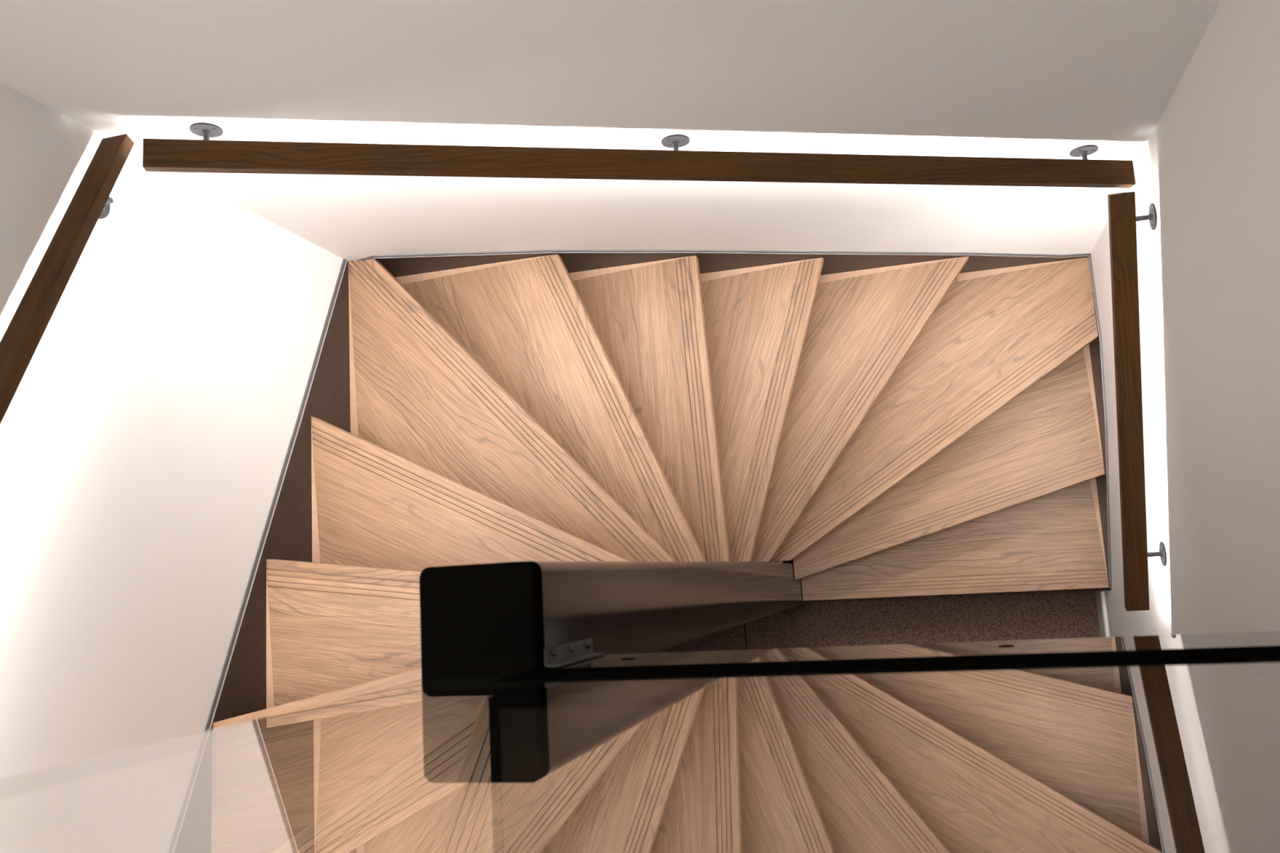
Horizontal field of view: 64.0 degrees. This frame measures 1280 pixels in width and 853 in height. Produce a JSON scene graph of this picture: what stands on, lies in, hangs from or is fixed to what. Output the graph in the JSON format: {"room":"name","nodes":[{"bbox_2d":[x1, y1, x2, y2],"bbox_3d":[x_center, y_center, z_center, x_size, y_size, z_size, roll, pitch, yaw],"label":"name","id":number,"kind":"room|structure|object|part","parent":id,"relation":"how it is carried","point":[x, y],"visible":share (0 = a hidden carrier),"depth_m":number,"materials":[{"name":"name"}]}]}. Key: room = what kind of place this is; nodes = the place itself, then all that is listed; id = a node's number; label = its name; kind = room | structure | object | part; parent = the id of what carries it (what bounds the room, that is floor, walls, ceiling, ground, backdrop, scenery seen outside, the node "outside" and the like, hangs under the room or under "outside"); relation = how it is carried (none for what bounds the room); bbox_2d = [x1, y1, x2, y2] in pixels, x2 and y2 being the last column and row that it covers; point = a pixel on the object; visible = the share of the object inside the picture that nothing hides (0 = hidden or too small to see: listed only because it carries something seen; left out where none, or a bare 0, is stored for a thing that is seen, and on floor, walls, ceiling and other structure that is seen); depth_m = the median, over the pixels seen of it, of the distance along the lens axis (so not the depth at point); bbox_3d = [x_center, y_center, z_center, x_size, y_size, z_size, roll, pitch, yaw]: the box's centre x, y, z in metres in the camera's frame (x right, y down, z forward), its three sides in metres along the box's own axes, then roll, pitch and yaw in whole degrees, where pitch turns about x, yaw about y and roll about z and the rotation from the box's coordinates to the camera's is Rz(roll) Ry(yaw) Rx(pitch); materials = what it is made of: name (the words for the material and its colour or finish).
{"room":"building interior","nodes":[
{"label":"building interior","id":0,"kind":"room"},
{"bbox_2d":[0,82,342,779],"bbox_3d":[-1.284,0.331,0.831,0.080,3.753,2.048,-5,81,15],"label":"wall","id":1,"kind":"structure","parent":0,"point":[145,435],"depth_m":1.95,"materials":[{"name":"white paint"}]},
{"bbox_2d":[0,133,134,425],"bbox_3d":[-1.056,0.365,1.362,0.076,0.947,1.945,-5,81,15],"label":"handrail","id":2,"kind":"object","parent":1,"relation":"attached to","point":[91,201],"visible":1,"depth_m":1.75,"materials":[{"name":"brown wood"}]},
{"bbox_3d":[-1.016,-0.419,1.919,0.004,0.060,0.060,-5,81,15],"label":"wall plate","id":3,"kind":"part","parent":2,"relation":"part of","materials":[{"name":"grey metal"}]},
{"bbox_2d":[204,258,347,731],"bbox_3d":[-0.867,0.502,2.146,0.004,0.978,2.048,-5,81,15],"label":"trim","id":4,"kind":"structure","parent":1,"relation":"attached to","point":[254,570],"depth_m":2.34,"materials":[{"name":"grey metal"}]},
{"bbox_2d":[210,261,350,729],"bbox_3d":[-0.684,0.599,2.873,0.040,2.458,2.048,-5,81,15],"label":"stair stringer","id":5,"kind":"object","parent":1,"relation":"attached to","point":[289,537],"depth_m":2.43,"materials":[{"name":"brown wood"}]},
{"bbox_2d":[0,0,1222,261],"bbox_3d":[-0.229,-0.759,1.139,1.987,4.638,0.080,-5,81,15],"label":"wall","id":6,"kind":"structure","parent":0,"point":[991,78],"depth_m":1.90,"materials":[{"name":"white paint"}]},
{"bbox_2d":[142,122,1135,187],"bbox_3d":[0.084,-0.549,2.088,1.847,0.912,0.092,-5,81,15],"label":"handrail","id":7,"kind":"object","parent":6,"relation":"attached to","point":[206,155],"visible":1,"depth_m":2.05,"materials":[{"name":"brown wood"}]},
{"bbox_3d":[-0.825,-0.564,1.949,0.060,0.060,0.004,-5,81,15],"label":"wall plate","id":8,"kind":"part","parent":7,"relation":"part of","materials":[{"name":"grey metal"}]},
{"bbox_3d":[0.073,-0.589,2.115,0.060,0.060,0.004,-5,81,15],"label":"wall plate","id":9,"kind":"part","parent":7,"relation":"part of","materials":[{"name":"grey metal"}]},
{"bbox_3d":[0.990,-0.614,2.285,0.060,0.060,0.004,-5,81,15],"label":"wall plate","id":10,"kind":"part","parent":7,"relation":"part of","materials":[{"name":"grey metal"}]},
{"bbox_2d":[352,249,1090,262],"bbox_3d":[0.281,-0.481,2.922,1.987,0.892,0.004,-5,81,15],"label":"trim","id":11,"kind":"structure","parent":6,"relation":"attached to","point":[371,257],"depth_m":2.85,"materials":[{"name":"grey metal"}]},
{"bbox_2d":[375,253,1088,277],"bbox_3d":[0.365,-0.464,3.224,1.987,1.486,0.040,-5,81,15],"label":"stair stringer","id":12,"kind":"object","parent":6,"relation":"attached to","point":[574,262],"depth_m":2.94,"materials":[{"name":"brown wood"}]},
{"bbox_2d":[655,559,1100,653],"bbox_3d":[0.631,0.664,3.809,2.147,0.060,2.208,-5,81,15],"label":"floor","id":13,"kind":"structure","parent":0,"point":[1069,613],"depth_m":3.67,"materials":[{"name":"brown carpet"}]},
{"bbox_2d":[419,561,808,680],"bbox_3d":[0.191,0.408,2.498,0.166,2.744,0.151,-5,81,15],"label":"newel post","id":14,"kind":"object","parent":13,"relation":"on","point":[499,620],"depth_m":1.31,"materials":[{"name":"black paint"}]},
{"bbox_3d":[-0.079,0.279,1.270,0.020,0.172,0.021,-5,81,15],"label":"joint bracket","id":15,"kind":"part","parent":14,"relation":"part of","materials":[{"name":"grey metal"}]},
{"bbox_2d":[212,253,1108,852],"bbox_3d":[0.276,0.499,2.556,1.986,2.564,2.046,-5,81,15],"label":"staircase","id":16,"kind":"structure","parent":13,"relation":"on","point":[927,428],"depth_m":2.90,"materials":[{"name":"brown wood"}]},
{"bbox_2d":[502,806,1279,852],"bbox_3d":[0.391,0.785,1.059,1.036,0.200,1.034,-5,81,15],"label":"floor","id":17,"kind":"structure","parent":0,"point":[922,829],"depth_m":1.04,"materials":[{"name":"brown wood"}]},
{"bbox_2d":[492,825,503,852],"bbox_3d":[-0.113,0.833,1.194,0.012,0.202,1.034,-5,81,15],"label":"trim","id":18,"kind":"structure","parent":17,"relation":"attached to","point":[498,833],"depth_m":1.15,"materials":[{"name":"wood"}]},
{"bbox_2d":[0,645,1279,852],"bbox_3d":[0.010,0.111,-0.002,1.090,2.199,0.028,-5,81,15],"label":"glass balustrade","id":19,"kind":"object","parent":17,"relation":"on","point":[1197,731],"visible":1,"depth_m":0.57,"materials":[{"name":"clear glass"}]},
{"bbox_2d":[547,631,1279,668],"bbox_3d":[0.386,0.258,1.130,0.984,0.200,0.028,-5,81,15],"label":"railing","id":20,"kind":"object","parent":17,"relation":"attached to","point":[1271,637],"visible":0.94,"depth_m":1.15,"materials":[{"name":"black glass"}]},
{"bbox_2d":[1090,0,1279,636],"bbox_3d":[0.905,0.236,1.006,0.080,5.250,2.048,-5,81,15],"label":"wall","id":21,"kind":"structure","parent":0,"point":[1209,268],"depth_m":1.93,"materials":[{"name":"white paint"}]},
{"bbox_2d":[1088,262,1109,590],"bbox_3d":[1.485,0.017,3.296,0.040,0.620,1.012,-5,81,15],"label":"trim","id":22,"kind":"structure","parent":21,"relation":"attached to","point":[1095,349],"depth_m":3.20,"materials":[{"name":"brown wood"}]},
{"bbox_2d":[1088,254,1111,588],"bbox_3d":[1.426,-0.001,3.171,0.004,0.375,1.005,-5,81,15],"label":"trim","id":23,"kind":"structure","parent":21,"relation":"attached to","point":[1090,255],"depth_m":3.08,"materials":[{"name":"grey metal"}]},
{"bbox_2d":[1095,590,1109,637],"bbox_3d":[1.584,1.066,3.394,0.012,0.116,1.030,-5,81,15],"label":"baseboard","id":24,"kind":"structure","parent":21,"relation":"attached to","point":[1100,595],"depth_m":3.42,"materials":[{"name":"white"}]},
{"bbox_2d":[1107,191,1166,611],"bbox_3d":[1.162,-0.035,2.383,0.095,0.440,0.930,-5,81,15],"label":"handrail","id":25,"kind":"object","parent":21,"relation":"attached to","point":[1122,219],"visible":1,"depth_m":2.37,"materials":[{"name":"brown wood"}]},
{"bbox_3d":[1.139,-0.466,2.276,0.004,0.060,0.060,-5,81,15],"label":"wall plate","id":26,"kind":"part","parent":25,"relation":"part of","materials":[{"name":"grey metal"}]},
{"bbox_3d":[1.271,0.309,2.490,0.004,0.060,0.060,-5,81,15],"label":"wall plate","id":27,"kind":"part","parent":25,"relation":"part of","materials":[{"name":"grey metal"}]}
]}

